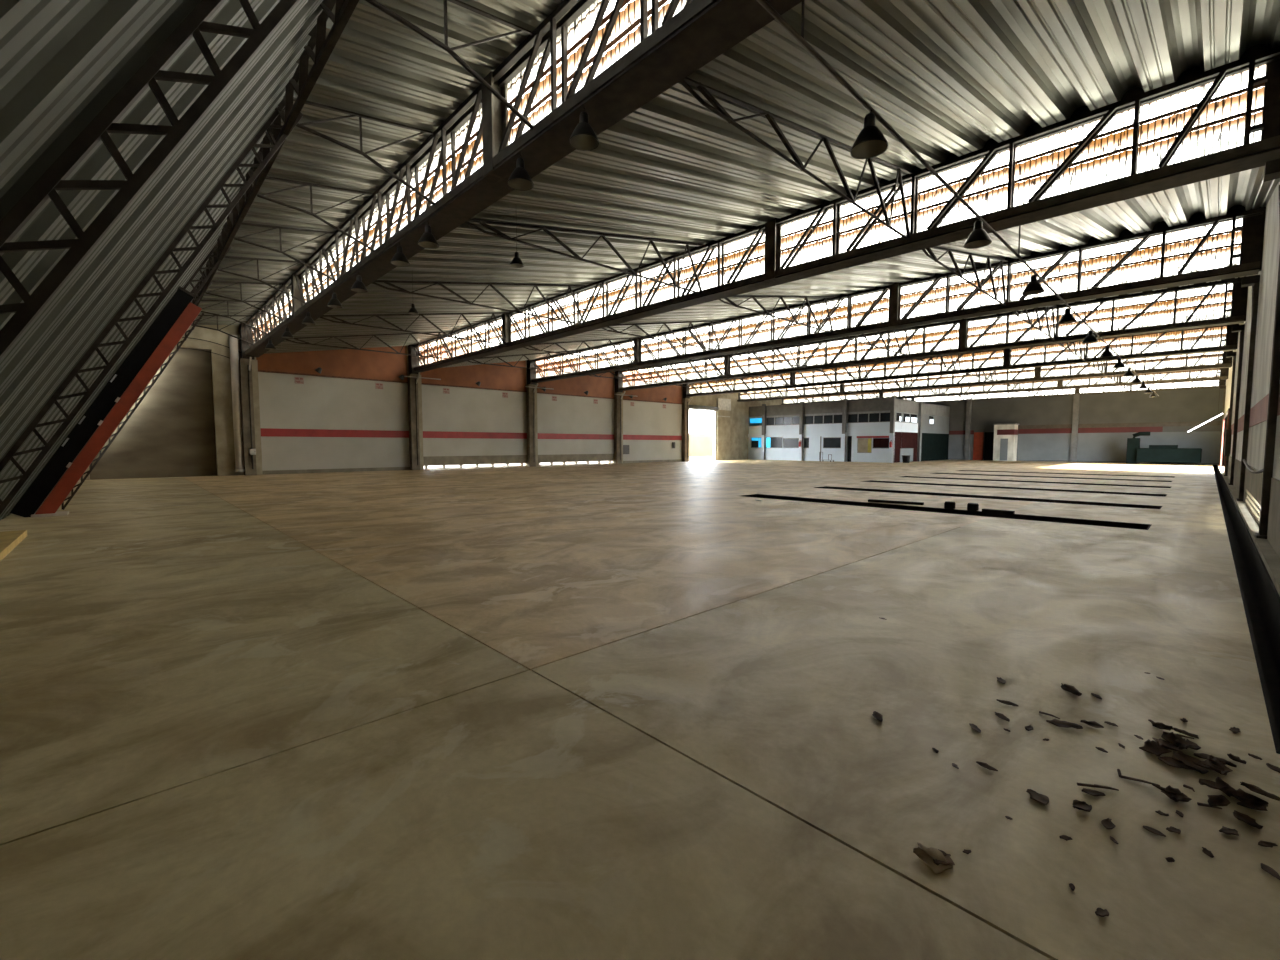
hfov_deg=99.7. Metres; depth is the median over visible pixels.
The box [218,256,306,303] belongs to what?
joist
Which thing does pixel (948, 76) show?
ceiling
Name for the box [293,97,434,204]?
joist
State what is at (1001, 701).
dry leaf
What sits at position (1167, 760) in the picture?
dry leaf
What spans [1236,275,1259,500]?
steel column
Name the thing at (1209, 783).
dry leaf
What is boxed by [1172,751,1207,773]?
dry leaf
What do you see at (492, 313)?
joist
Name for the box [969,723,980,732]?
dry leaf
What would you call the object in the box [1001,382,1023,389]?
joist
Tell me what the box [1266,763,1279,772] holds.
dry leaf
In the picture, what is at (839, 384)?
joist
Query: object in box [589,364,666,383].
joist
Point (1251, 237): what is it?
window
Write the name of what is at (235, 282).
joist
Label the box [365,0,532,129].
joist
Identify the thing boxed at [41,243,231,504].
joist
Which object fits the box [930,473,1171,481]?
channel
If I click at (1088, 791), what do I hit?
dry leaf
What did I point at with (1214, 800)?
dry leaf
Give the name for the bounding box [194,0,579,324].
ceiling
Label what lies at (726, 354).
joist
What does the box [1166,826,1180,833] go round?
dry leaf
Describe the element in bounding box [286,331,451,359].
joist
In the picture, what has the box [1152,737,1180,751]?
dry leaf
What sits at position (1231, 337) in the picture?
window
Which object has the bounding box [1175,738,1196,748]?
dry leaf
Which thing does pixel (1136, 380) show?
pendant lamp
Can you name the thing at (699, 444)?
wall
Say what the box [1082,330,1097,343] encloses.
pendant lamp
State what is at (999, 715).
dry leaf
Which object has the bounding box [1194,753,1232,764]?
dry leaf
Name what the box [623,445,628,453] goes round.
box
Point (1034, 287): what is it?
pendant lamp
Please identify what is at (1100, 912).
dry leaf
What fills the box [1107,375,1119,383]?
joist
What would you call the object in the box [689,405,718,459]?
door frame
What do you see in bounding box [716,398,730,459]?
gate pillar
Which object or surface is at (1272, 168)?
steel column
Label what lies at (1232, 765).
dry leaf
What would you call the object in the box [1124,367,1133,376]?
pendant lamp
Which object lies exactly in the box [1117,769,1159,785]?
twig
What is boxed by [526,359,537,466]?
wall column
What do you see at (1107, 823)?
dry leaf
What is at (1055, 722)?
dry leaf
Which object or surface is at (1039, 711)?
twig
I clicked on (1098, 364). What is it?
joist
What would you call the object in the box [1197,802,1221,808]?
twig
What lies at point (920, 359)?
joist
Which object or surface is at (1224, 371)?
window
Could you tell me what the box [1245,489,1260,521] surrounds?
air vent
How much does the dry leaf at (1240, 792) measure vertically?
0.032 m
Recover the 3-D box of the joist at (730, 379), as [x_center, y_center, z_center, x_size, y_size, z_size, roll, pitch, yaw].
[5.104,-7.902,42.276,7.611,1.526,0.068,-4,5,-43]
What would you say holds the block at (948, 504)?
on the floor
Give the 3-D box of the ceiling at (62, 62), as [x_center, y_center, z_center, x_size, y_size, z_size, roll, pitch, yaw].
[-11.108,-2.765,11.589,4.133,7.193,34.070,-4,5,-43]
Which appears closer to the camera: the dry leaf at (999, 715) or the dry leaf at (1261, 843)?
the dry leaf at (1261, 843)
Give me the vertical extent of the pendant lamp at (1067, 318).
0.432 m
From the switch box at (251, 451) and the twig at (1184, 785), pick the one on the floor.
the twig at (1184, 785)
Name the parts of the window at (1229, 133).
panel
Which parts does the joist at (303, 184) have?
post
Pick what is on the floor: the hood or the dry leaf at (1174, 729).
the dry leaf at (1174, 729)
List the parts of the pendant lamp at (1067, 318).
lamp shade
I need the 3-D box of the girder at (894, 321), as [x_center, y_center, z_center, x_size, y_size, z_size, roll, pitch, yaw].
[4.028,-6.794,25.737,0.610,1.490,33.630,-4,5,-43]
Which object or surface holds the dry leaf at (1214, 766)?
on the dry leaf at (1217, 763)
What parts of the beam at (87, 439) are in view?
plate, edge rail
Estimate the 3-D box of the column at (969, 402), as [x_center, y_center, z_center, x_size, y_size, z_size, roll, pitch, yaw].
[32.751,-5.023,53.918,0.200,6.050,0.400,-4,5,-43]
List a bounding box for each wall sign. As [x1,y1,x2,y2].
[294,377,303,383]
[375,383,382,388]
[443,388,449,393]
[502,392,507,397]
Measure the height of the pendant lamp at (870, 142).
0.432 m
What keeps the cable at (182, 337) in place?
attached to the wall at (337, 420)
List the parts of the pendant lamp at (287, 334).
lamp shade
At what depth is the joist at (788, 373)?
38.85 m
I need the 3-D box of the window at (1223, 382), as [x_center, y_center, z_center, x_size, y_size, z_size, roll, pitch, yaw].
[33.424,-8.741,53.696,0.300,1.700,34.100,-4,5,-43]
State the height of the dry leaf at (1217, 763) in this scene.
0.031 m
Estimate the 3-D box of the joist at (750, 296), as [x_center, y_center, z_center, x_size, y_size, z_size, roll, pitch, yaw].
[4.998,-6.391,18.951,7.611,1.526,0.068,-4,5,-43]
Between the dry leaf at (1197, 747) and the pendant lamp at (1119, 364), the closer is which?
the dry leaf at (1197, 747)
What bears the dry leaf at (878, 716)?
on the floor
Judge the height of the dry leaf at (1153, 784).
0.018 m
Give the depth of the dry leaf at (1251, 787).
2.32 m
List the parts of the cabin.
door panel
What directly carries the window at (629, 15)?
attached to the girder at (687, 40)
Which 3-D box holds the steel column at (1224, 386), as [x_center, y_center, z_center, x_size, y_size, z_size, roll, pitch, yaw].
[42.632,-4.034,39.678,1.917,5.918,0.300,-4,5,-43]
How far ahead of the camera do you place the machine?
41.97 m
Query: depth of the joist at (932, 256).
15.01 m
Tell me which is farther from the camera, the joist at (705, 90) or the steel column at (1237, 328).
the steel column at (1237, 328)
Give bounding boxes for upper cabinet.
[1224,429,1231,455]
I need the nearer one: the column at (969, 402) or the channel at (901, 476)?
the channel at (901, 476)
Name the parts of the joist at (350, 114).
post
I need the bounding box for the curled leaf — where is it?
[913,842,954,873]
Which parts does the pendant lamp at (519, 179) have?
lamp shade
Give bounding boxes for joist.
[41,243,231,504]
[191,280,212,304]
[191,315,252,344]
[201,299,266,333]
[205,280,284,320]
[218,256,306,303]
[234,222,335,281]
[257,176,373,251]
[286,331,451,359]
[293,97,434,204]
[319,312,507,344]
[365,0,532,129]
[372,280,584,324]
[464,219,702,293]
[468,350,577,373]
[523,337,639,363]
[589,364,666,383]
[601,320,720,350]
[652,354,729,376]
[676,379,733,390]
[680,77,912,239]
[718,295,833,332]
[732,342,807,367]
[738,373,793,385]
[741,389,785,396]
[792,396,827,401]
[801,384,843,392]
[816,364,867,379]
[843,327,910,355]
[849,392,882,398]
[874,378,912,387]
[917,354,960,370]
[918,388,946,394]
[923,246,1007,305]
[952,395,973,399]
[965,371,996,381]
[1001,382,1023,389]
[1012,305,1055,339]
[1058,341,1084,359]
[1087,362,1104,373]
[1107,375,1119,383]
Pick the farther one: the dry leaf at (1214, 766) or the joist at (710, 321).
the joist at (710, 321)
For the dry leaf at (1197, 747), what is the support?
on the floor
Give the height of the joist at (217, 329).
1.370 m
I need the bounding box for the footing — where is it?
[0,530,26,560]
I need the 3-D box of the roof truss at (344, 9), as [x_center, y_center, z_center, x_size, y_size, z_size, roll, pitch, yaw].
[-9.678,-5.996,12.725,0.160,0.600,33.700,-4,5,-43]
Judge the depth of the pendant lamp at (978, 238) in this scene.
8.60 m
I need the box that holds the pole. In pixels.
[404,376,440,379]
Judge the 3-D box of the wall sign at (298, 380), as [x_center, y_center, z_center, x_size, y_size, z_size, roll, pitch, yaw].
[-17.832,-5.208,28.254,0.420,0.340,0.024,-4,5,-43]
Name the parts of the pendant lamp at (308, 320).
lamp shade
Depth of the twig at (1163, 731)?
2.77 m
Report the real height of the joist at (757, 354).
1.526 m
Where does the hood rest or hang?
attached to the machine
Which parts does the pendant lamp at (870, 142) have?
lamp shade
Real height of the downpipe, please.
6.600 m
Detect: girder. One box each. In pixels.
[244,0,801,356]
[413,46,1279,371]
[532,208,1263,382]
[619,278,1244,390]
[687,325,1235,396]
[737,348,1230,401]
[781,369,1227,404]
[906,380,1223,402]
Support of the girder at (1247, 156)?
attached to the wall at (337, 420)
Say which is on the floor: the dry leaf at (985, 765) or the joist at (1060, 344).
the dry leaf at (985, 765)
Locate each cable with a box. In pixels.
[180,348,228,357]
[182,337,240,352]
[1243,459,1262,473]
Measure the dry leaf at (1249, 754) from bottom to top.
0.010 m
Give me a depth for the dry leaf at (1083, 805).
2.22 m
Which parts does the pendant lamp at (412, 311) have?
lamp shade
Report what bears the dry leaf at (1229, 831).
on the floor
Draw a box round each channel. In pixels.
[743,494,1151,529]
[815,486,1161,508]
[860,480,1166,496]
[901,476,1170,487]
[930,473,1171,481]
[957,470,1172,476]
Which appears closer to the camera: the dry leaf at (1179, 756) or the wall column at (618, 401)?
the dry leaf at (1179, 756)
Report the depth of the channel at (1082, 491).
18.79 m
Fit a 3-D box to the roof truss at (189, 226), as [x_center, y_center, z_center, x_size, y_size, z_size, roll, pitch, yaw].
[-6.875,-2.435,7.466,4.080,6.925,0.055,-4,5,-43]
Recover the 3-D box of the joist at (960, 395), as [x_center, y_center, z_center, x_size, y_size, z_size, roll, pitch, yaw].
[30.424,-8.462,50.910,7.611,1.526,0.068,-4,5,-43]
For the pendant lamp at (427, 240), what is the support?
hanging from the girder at (687, 40)
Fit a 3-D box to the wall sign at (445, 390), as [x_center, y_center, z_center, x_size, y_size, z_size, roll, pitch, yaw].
[-12.091,-5.562,33.713,0.420,0.340,0.024,-4,5,-43]
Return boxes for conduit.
[756,0,1158,395]
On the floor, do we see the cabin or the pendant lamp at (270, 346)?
the cabin
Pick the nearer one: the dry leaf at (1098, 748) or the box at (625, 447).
the dry leaf at (1098, 748)
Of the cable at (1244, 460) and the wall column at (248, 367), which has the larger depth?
the wall column at (248, 367)
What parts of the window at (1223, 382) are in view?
panel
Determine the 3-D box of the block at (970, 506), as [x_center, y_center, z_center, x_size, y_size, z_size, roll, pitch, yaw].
[7.648,0.616,12.407,0.160,0.165,0.200,-4,5,-43]
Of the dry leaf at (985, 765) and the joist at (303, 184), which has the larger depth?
the joist at (303, 184)
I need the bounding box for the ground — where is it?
[424,456,712,467]
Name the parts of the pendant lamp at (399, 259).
lamp shade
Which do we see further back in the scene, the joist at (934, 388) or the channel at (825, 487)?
the joist at (934, 388)
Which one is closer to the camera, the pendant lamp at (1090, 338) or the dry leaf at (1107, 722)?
the dry leaf at (1107, 722)
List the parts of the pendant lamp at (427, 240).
lamp shade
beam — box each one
[10,286,203,517]
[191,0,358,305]
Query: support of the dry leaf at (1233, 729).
on the floor
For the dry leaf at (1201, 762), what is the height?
0.034 m
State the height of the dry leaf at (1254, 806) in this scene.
0.024 m
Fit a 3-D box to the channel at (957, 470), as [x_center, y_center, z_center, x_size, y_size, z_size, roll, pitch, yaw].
[21.947,-0.079,28.629,0.940,0.554,9.100,-4,5,-43]
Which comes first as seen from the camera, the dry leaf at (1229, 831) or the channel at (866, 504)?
the dry leaf at (1229, 831)
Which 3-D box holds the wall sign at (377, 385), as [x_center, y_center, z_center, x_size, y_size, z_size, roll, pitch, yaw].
[-14.958,-5.386,30.987,0.420,0.340,0.024,-4,5,-43]
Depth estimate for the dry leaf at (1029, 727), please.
2.84 m
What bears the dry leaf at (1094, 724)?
on the floor
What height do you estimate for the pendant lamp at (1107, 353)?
0.432 m
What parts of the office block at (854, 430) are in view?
pane, pane, lit pane, lit pane, pane, pane, pane, pane, pane, pane, pane, pane, pane, pane, pane, pane, dark door, pane, pane, pane, pane, pane, pane, panel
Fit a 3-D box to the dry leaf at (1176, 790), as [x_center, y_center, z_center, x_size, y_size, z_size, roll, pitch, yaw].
[2.277,1.337,2.298,0.092,0.019,0.092,0,4,-6]
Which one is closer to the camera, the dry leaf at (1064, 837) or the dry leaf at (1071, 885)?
the dry leaf at (1071, 885)
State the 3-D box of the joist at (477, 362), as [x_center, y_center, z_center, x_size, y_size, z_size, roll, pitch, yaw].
[-6.625,-7.180,31.125,7.611,1.526,0.068,-4,5,-43]
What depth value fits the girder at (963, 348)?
25.39 m
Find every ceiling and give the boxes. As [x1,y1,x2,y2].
[0,0,324,519]
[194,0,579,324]
[264,0,1279,401]
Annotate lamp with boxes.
[265,340,275,349]
[282,326,293,338]
[302,310,315,324]
[327,290,342,307]
[351,275,367,292]
[390,241,409,266]
[408,277,418,314]
[418,223,438,248]
[507,153,533,190]
[510,230,523,267]
[569,105,598,150]
[850,109,887,158]
[964,217,991,248]
[1022,273,1044,294]
[1058,306,1076,323]
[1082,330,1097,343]
[1100,345,1112,357]
[1113,358,1124,367]
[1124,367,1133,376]
[1132,376,1141,382]
[1138,381,1146,388]
[1144,387,1152,392]
[1187,377,1222,431]
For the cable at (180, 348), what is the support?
attached to the wall at (337, 420)
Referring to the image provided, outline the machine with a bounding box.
[1126,432,1201,464]
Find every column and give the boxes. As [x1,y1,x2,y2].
[239,324,262,475]
[407,344,423,469]
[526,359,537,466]
[614,370,624,463]
[682,384,691,461]
[964,399,971,459]
[1070,393,1079,461]
[1218,385,1225,465]
[1224,352,1236,475]
[1228,324,1244,484]
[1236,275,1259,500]
[1255,158,1279,538]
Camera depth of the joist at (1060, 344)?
26.69 m
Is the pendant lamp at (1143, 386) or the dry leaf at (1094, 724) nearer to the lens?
the dry leaf at (1094, 724)
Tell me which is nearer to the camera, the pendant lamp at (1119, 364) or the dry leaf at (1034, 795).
the dry leaf at (1034, 795)
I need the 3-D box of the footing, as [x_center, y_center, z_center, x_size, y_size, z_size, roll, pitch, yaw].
[-8.859,0.992,7.109,0.670,0.100,4.400,-4,5,-43]
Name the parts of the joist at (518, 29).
post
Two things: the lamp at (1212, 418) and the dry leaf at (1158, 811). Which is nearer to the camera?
the dry leaf at (1158, 811)
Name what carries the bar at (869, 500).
on the floor
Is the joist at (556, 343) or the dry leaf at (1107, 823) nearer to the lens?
the dry leaf at (1107, 823)
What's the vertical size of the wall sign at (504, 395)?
0.340 m
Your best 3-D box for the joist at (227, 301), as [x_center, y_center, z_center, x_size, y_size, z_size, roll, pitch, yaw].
[-16.074,-6.569,21.317,2.366,1.370,0.067,-4,5,-43]
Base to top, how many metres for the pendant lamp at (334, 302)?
0.500 m
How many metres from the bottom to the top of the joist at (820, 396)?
1.526 m
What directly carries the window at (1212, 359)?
on the girder at (1037, 371)
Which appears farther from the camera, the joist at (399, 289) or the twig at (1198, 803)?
the joist at (399, 289)
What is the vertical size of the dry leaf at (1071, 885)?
0.007 m
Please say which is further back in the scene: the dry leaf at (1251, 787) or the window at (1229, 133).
the window at (1229, 133)
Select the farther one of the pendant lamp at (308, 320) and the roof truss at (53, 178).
the pendant lamp at (308, 320)
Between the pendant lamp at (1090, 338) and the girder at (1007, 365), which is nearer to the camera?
the pendant lamp at (1090, 338)
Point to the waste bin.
(905, 458)
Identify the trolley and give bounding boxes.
[819,452,833,461]
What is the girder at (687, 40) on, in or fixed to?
attached to the wall at (337, 420)
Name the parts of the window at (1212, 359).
panel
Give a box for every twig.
[1039,711,1059,718]
[1077,782,1105,788]
[1094,784,1118,790]
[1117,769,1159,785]
[1163,731,1193,738]
[1183,784,1194,791]
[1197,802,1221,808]
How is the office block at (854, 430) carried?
on the floor
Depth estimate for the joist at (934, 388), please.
46.00 m
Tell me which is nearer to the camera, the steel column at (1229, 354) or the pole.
the steel column at (1229, 354)
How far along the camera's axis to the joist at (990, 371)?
36.48 m
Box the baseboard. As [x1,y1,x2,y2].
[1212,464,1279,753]
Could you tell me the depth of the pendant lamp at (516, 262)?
10.59 m
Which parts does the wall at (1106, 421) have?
pale panel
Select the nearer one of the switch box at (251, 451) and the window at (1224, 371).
the switch box at (251, 451)
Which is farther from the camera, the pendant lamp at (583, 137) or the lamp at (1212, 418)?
the lamp at (1212, 418)
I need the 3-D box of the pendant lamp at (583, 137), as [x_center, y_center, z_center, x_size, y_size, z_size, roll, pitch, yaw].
[-0.723,-4.610,6.970,0.387,0.500,0.387,-4,5,-43]
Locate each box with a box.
[249,449,255,454]
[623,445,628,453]
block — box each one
[748,396,949,462]
[944,501,954,508]
[967,503,978,510]
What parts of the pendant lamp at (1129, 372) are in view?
lamp shade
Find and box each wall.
[79,316,781,479]
[689,433,712,456]
[931,385,1225,463]
[1221,180,1279,595]
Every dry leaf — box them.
[872,711,882,720]
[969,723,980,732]
[976,761,997,770]
[995,712,1009,721]
[997,677,1005,683]
[997,699,1017,705]
[1025,725,1032,730]
[1026,789,1048,804]
[1046,719,1082,728]
[1059,835,1071,840]
[1061,683,1081,695]
[1069,883,1074,890]
[1073,800,1091,811]
[1080,720,1103,727]
[1082,788,1105,795]
[1091,693,1101,699]
[1095,908,1108,916]
[1096,747,1107,752]
[1101,818,1115,828]
[1104,721,1117,726]
[1139,739,1171,756]
[1143,825,1165,836]
[1152,722,1172,729]
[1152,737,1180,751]
[1152,783,1176,794]
[1155,810,1168,815]
[1158,756,1194,769]
[1161,785,1191,801]
[1163,732,1188,749]
[1165,857,1174,861]
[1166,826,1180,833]
[1170,793,1190,799]
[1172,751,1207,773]
[1173,728,1198,738]
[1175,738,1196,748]
[1175,810,1183,816]
[1186,744,1200,749]
[1192,761,1209,768]
[1192,761,1224,770]
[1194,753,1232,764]
[1199,779,1227,789]
[1202,847,1213,857]
[1203,756,1232,774]
[1207,795,1230,806]
[1210,755,1236,766]
[1215,777,1234,796]
[1219,826,1238,835]
[1225,790,1252,799]
[1226,788,1268,806]
[1227,753,1245,763]
[1229,727,1239,732]
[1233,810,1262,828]
[1237,799,1267,810]
[1240,782,1279,800]
[1248,753,1261,759]
[1258,840,1277,847]
[1261,863,1279,879]
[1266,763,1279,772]
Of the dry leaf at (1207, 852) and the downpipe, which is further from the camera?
the downpipe
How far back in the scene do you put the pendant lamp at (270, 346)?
21.91 m
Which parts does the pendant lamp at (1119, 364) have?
lamp shade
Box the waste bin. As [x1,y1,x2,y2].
[902,455,910,462]
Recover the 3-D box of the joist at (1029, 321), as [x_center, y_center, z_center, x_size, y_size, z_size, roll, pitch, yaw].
[14.898,-6.478,20.300,7.611,1.526,0.068,-4,5,-43]
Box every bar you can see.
[868,499,923,504]
[982,509,1014,513]
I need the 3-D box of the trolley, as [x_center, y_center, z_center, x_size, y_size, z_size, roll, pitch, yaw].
[16.804,-2.079,48.582,0.610,0.866,1.135,-4,5,-43]
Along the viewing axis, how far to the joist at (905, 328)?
25.36 m
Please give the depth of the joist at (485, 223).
13.17 m
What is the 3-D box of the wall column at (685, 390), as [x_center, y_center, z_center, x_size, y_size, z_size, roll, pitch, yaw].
[4.363,-5.468,48.810,0.720,7.600,0.976,-4,5,-43]
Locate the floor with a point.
(624, 711)
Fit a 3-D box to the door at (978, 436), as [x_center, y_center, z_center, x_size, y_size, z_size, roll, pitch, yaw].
[33.417,-3.333,53.348,0.110,2.750,0.840,-4,5,-43]
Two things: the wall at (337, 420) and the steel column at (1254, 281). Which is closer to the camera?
the steel column at (1254, 281)
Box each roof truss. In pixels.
[0,0,298,358]
[0,101,302,514]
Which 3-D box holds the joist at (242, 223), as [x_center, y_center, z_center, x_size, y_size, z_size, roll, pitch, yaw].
[-9.245,-6.106,14.164,2.366,1.370,0.067,-4,5,-43]
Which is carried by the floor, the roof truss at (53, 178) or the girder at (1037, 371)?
the roof truss at (53, 178)
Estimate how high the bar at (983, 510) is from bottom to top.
0.060 m
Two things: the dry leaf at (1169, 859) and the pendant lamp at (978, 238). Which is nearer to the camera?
the dry leaf at (1169, 859)
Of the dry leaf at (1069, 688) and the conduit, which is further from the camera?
the conduit
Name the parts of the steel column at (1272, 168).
plate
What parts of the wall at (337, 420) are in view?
orange panel, white panel, orange panel, white panel, orange panel, white panel, white panel, orange panel, lintel panel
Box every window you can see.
[252,0,686,342]
[419,43,1279,365]
[536,205,1265,377]
[622,276,1247,386]
[690,324,1238,393]
[740,351,1232,398]
[784,352,1228,403]
[907,377,1225,401]
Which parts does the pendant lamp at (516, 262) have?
lamp shade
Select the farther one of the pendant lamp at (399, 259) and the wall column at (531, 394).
the wall column at (531, 394)
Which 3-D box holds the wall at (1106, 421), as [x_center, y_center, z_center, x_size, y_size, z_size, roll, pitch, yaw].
[33.239,-5.013,53.761,0.410,6.050,34.100,-4,5,-43]
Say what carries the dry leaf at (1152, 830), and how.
on the floor
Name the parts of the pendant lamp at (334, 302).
lamp shade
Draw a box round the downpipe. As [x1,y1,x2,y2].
[229,335,244,471]
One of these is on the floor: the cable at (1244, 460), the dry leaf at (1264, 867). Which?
the dry leaf at (1264, 867)
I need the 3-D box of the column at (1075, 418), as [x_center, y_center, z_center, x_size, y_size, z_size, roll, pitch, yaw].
[38.545,-4.630,47.849,0.200,6.050,0.400,-4,5,-43]
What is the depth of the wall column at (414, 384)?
32.11 m
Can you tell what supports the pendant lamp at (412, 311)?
hanging from the ceiling at (948, 76)
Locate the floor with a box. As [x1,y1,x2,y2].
[0,459,1279,959]
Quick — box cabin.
[993,423,1018,460]
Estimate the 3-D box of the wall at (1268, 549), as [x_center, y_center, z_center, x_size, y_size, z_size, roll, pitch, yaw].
[21.952,-3.780,19.667,64.000,8.000,0.390,-4,5,-43]
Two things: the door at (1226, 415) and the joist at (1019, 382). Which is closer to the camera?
the door at (1226, 415)
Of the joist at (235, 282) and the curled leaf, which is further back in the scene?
the joist at (235, 282)
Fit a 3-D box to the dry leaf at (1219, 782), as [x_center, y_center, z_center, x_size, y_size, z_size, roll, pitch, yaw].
[2.519,1.325,2.334,0.057,0.033,0.104,1,4,8]
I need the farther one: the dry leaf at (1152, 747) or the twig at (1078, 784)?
the dry leaf at (1152, 747)
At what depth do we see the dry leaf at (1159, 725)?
2.84 m
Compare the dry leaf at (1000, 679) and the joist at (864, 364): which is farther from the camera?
the joist at (864, 364)
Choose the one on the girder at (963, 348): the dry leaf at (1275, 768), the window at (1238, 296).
the window at (1238, 296)
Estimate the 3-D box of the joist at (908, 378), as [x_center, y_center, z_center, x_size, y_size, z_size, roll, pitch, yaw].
[18.695,-7.739,39.759,7.611,1.526,0.068,-4,5,-43]
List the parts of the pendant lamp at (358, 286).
lamp shade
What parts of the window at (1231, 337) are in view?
panel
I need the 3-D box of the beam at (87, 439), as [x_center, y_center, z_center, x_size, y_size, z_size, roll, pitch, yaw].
[-11.803,-1.854,12.140,3.314,5.331,0.500,-4,5,-43]
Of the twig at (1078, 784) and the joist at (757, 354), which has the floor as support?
the twig at (1078, 784)
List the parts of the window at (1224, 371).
panel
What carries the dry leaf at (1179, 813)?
on the floor
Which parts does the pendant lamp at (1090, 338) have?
lamp shade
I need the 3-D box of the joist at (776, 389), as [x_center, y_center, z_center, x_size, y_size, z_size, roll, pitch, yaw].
[10.969,-8.264,47.852,7.611,1.526,0.068,-4,5,-43]
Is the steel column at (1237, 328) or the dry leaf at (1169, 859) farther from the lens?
the steel column at (1237, 328)
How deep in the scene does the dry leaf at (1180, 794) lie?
2.28 m
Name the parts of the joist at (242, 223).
post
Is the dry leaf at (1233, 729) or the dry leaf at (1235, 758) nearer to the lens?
the dry leaf at (1235, 758)
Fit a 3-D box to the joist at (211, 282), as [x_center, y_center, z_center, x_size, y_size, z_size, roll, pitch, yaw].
[-15.255,-3.004,16.244,4.080,6.925,0.055,-4,5,-43]
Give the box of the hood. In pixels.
[1149,445,1177,447]
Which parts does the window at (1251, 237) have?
panel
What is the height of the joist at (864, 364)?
1.526 m
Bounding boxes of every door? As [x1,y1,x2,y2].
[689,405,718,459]
[973,432,983,459]
[1220,408,1229,471]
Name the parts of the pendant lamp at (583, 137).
lamp shade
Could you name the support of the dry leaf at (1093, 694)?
on the floor
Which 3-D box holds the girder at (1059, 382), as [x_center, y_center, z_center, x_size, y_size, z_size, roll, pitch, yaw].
[27.486,-8.239,48.039,0.610,1.490,33.630,-4,5,-43]
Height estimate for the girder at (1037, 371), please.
1.490 m
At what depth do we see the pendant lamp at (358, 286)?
13.60 m
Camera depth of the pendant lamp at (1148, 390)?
33.36 m
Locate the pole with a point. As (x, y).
(404, 376)
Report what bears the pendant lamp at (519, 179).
hanging from the girder at (687, 40)
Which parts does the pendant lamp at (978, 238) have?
lamp shade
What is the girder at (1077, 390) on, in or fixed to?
on the wall at (1106, 421)
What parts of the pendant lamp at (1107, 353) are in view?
lamp shade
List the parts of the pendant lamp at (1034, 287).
lamp shade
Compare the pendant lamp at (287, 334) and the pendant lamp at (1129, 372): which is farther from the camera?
the pendant lamp at (1129, 372)
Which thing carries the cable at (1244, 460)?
attached to the wall at (1268, 549)
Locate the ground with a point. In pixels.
(691, 458)
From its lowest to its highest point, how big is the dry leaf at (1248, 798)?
0.028 m
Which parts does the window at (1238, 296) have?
panel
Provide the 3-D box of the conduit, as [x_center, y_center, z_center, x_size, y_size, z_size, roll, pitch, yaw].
[19.352,-5.344,21.865,53.400,0.602,0.044,-4,5,-43]

